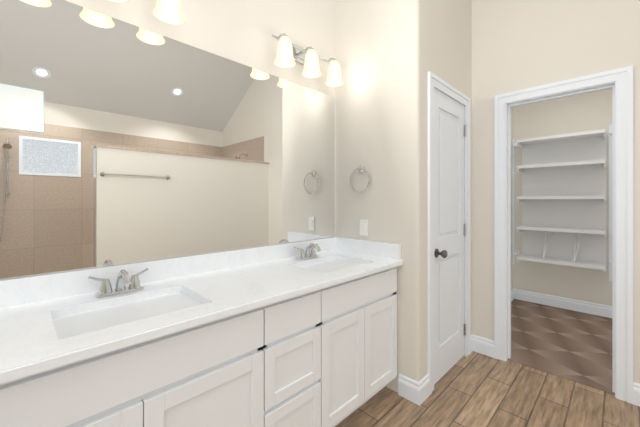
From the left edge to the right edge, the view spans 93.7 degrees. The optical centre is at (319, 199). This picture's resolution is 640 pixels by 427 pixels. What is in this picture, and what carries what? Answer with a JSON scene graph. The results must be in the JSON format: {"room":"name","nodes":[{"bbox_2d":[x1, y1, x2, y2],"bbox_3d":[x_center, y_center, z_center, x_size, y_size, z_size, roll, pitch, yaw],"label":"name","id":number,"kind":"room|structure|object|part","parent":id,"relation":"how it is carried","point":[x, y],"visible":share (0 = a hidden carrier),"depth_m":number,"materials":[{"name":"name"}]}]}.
{"room":"bathroom","nodes":[
{"label":"bathroom","id":0,"kind":"room"},
{"bbox_2d":[0,0,334,279],"bbox_3d":[-0.786,-0.605,1.543,4.590,3.750,0.127,0,0,-45],"label":"wall","id":1,"kind":"structure","parent":0,"point":[122,142],"depth_m":1.45,"materials":[{"name":"beige paint"}]},
{"bbox_2d":[109,0,184,24],"bbox_3d":[-0.870,-0.951,1.230,0.582,0.234,0.206,0,0,-45],"label":"sconce","id":2,"kind":"object","parent":1,"relation":"attached to","point":[168,11],"visible":1,"depth_m":1.38,"materials":[{"name":"white glass"}]},
{"bbox_2d":[272,33,343,86],"bbox_3d":[-0.081,-0.951,2.019,0.582,0.234,0.206,0,0,-45],"label":"sconce","id":3,"kind":"object","parent":1,"relation":"attached to","point":[289,53],"visible":1,"depth_m":1.97,"materials":[{"name":"white glass"}]},
{"bbox_2d":[335,0,426,392],"bbox_3d":[0.410,-0.605,2.164,0.120,3.750,0.700,0,0,-45],"label":"wall","id":4,"kind":"structure","parent":0,"point":[381,100],"depth_m":2.02,"materials":[{"name":"white paint"}]},
{"bbox_2d":[350,165,369,192],"bbox_3d":[0.292,-0.152,2.170,0.036,0.198,0.180,0,0,-45],"label":"towel ring","id":5,"kind":"object","parent":4,"relation":"attached to","point":[361,168],"visible":0.98,"depth_m":2.17,"materials":[{"name":"silver metal"}]},
{"bbox_2d":[360,219,367,235],"bbox_3d":[0.314,0.200,2.167,0.008,0.116,0.070,0,0,-45],"label":"electrical outlet plate","id":6,"kind":"object","parent":4,"relation":"attached to","point":[363,227],"visible":1,"depth_m":2.16,"materials":[{"name":"white plastic"}]},
{"bbox_2d":[336,237,399,260],"bbox_3d":[0.325,0.340,2.147,0.019,0.100,0.558,0,0,-45],"label":"backsplash","id":7,"kind":"structure","parent":4,"relation":"attached to","point":[373,248],"depth_m":2.10,"materials":[{"name":"white stone"}]},
{"bbox_2d":[427,0,471,373],"bbox_3d":[0.951,-0.605,2.295,0.830,3.750,0.120,0,0,-45],"label":"wall","id":8,"kind":"structure","parent":0,"point":[449,41],"depth_m":2.25,"materials":[{"name":"white paint"}]},
{"bbox_2d":[428,71,469,394],"bbox_3d":[0.932,0.216,2.264,0.746,2.108,0.136,0,0,-45],"label":"door frame","id":9,"kind":"structure","parent":8,"relation":"attached to","point":[434,81],"depth_m":2.00,"materials":[{"name":"white wood"}]},
{"bbox_2d":[434,88,465,384],"bbox_3d":[0.978,0.247,2.218,0.598,2.022,0.107,0,0,-45],"label":"door","id":10,"kind":"structure","parent":8,"relation":"in","point":[449,236],"depth_m":2.22,"materials":[{"name":"white wood"}]},
{"bbox_3d":[0.826,0.365,2.040,0.062,0.062,0.071,0,0,-45],"label":"knob","id":11,"kind":"part","parent":10,"relation":"part of","materials":[{"name":"silver metal"}]},
{"bbox_3d":[1.172,0.242,2.426,0.026,1.708,0.014,0,0,-45],"label":"door hinge","id":12,"kind":"part","parent":10,"relation":"part of","materials":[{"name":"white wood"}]},
{"bbox_2d":[335,351,639,426],"bbox_3d":[0.605,1.300,0.088,4.500,0.060,4.150,0,0,-45],"label":"floor","id":13,"kind":"structure","parent":0,"point":[474,389],"depth_m":1.86,"materials":[{"name":"brown wood"}]},
{"bbox_2d":[0,265,399,426],"bbox_3d":[-0.372,0.846,1.476,1.952,0.848,0.562,0,0,-45],"label":"bathroom vanity","id":14,"kind":"object","parent":13,"relation":"on","point":[299,334],"depth_m":1.17,"materials":[{"name":"painted wood"},{"name":"quartz"}]},
{"bbox_2d":[0,249,402,384],"bbox_3d":[-0.362,0.406,1.467,1.952,0.032,0.588,0,0,-45],"label":"countertop","id":15,"kind":"structure","parent":14,"relation":"on","point":[30,344],"depth_m":1.08,"materials":[{"name":"white stone"}]},
{"bbox_2d":[88,265,151,300],"bbox_3d":[-0.807,0.338,1.231,0.218,0.104,0.156,0,0,-45],"label":"faucet","id":16,"kind":"object","parent":15,"relation":"on","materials":[{"name":"silver metal"}]},
{"bbox_2d":[52,289,203,336],"bbox_3d":[-0.683,0.493,1.107,0.474,0.165,0.344,0,0,-45],"label":"sink","id":17,"kind":"object","parent":15,"relation":"in","point":[96,316],"depth_m":1.14,"materials":[{"name":"white ceramic"}]},
{"bbox_2d":[0,237,335,308],"bbox_3d":[-0.563,0.340,1.668,1.952,0.100,0.020,0,0,-45],"label":"backsplash","id":18,"kind":"structure","parent":15,"relation":"on","point":[45,287],"depth_m":1.43,"materials":[{"name":"white stone"}]},
{"bbox_2d":[292,241,323,260],"bbox_3d":[-0.051,0.338,1.988,0.218,0.104,0.156,0,0,-45],"label":"faucet","id":19,"kind":"object","parent":15,"relation":"on","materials":[{"name":"silver metal"}]},
{"bbox_2d":[300,257,363,272],"bbox_3d":[0.074,0.493,1.864,0.474,0.165,0.344,0,0,-45],"label":"sink","id":20,"kind":"object","parent":15,"relation":"in","point":[333,262],"depth_m":1.96,"materials":[{"name":"white ceramic"}]},
{"bbox_2d":[511,107,512,289],"bbox_3d":[1.860,-0.080,3.316,1.660,2.700,0.120,0,0,-45],"label":"wall","id":21,"kind":"structure","parent":0,"point":[511,196],"depth_m":3.79,"materials":[{"name":"white paint"}]},
{"bbox_2d":[470,288,514,342],"bbox_3d":[1.914,1.204,3.275,1.643,0.132,0.016,0,0,-45],"label":"baseboard","id":22,"kind":"structure","parent":21,"relation":"attached to","point":[472,337],"depth_m":3.73,"materials":[{"name":"white wood"}]},
{"bbox_2d":[512,139,518,264],"bbox_3d":[2.476,0.020,3.804,0.080,1.600,0.058,0,0,-45],"label":"rail","id":23,"kind":"object","parent":21,"relation":"attached to","point":[513,251],"visible":0.93,"depth_m":3.81,"materials":[{"name":"white wood"}]},
{"bbox_2d":[472,0,639,383],"bbox_3d":[1.632,-0.605,2.285,0.120,3.750,2.496,0,0,-45],"label":"wall","id":24,"kind":"structure","parent":0,"point":[517,45],"depth_m":2.26,"materials":[{"name":"white paint"}]},
{"bbox_2d":[494,65,632,403],"bbox_3d":[1.728,0.216,2.190,0.152,2.108,0.771,0,0,-45],"label":"door frame","id":25,"kind":"structure","parent":24,"relation":"attached to","point":[619,82],"depth_m":1.97,"materials":[{"name":"white wood"}]},
{"bbox_2d":[633,382,639,406],"bbox_3d":[2.156,1.204,1.665,0.016,0.132,0.578,0,0,-45],"label":"baseboard","id":26,"kind":"structure","parent":24,"relation":"attached to","point":[636,387],"depth_m":1.86,"materials":[{"name":"white wood"}]},
{"bbox_2d":[508,299,614,394],"bbox_3d":[2.471,1.297,2.726,1.870,0.066,1.820,0,0,-45],"label":"floor","id":27,"kind":"structure","parent":0,"point":[574,346],"depth_m":2.66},
{"bbox_2d":[513,89,611,305],"bbox_3d":[3.090,-0.080,3.345,0.120,2.700,1.820,0,0,-45],"label":"wall","id":28,"kind":"structure","parent":0,"point":[590,111],"depth_m":3.52,"materials":[{"name":"white paint"}]},
{"bbox_2d":[517,129,605,271],"bbox_3d":[2.722,0.005,3.411,0.302,1.470,0.765,0,0,-45],"label":"shelf unit","id":29,"kind":"object","parent":28,"relation":"attached to","point":[562,198],"visible":1,"depth_m":3.44,"materials":[{"name":"white wood"}]},
{"bbox_2d":[515,289,611,317],"bbox_3d":[3.036,1.204,3.303,0.016,0.132,1.530,0,0,-45],"label":"baseboard","id":30,"kind":"structure","parent":28,"relation":"attached to","point":[550,300],"depth_m":3.48,"materials":[{"name":"white wood"}]},
{"bbox_2d":[609,124,611,280],"bbox_3d":[3.103,0.030,3.203,0.058,1.680,0.030,0,0,-45],"label":"rail","id":31,"kind":"object","parent":28,"relation":"attached to","point":[610,202],"visible":0.88,"depth_m":3.22,"materials":[{"name":"white wood"}]}
]}

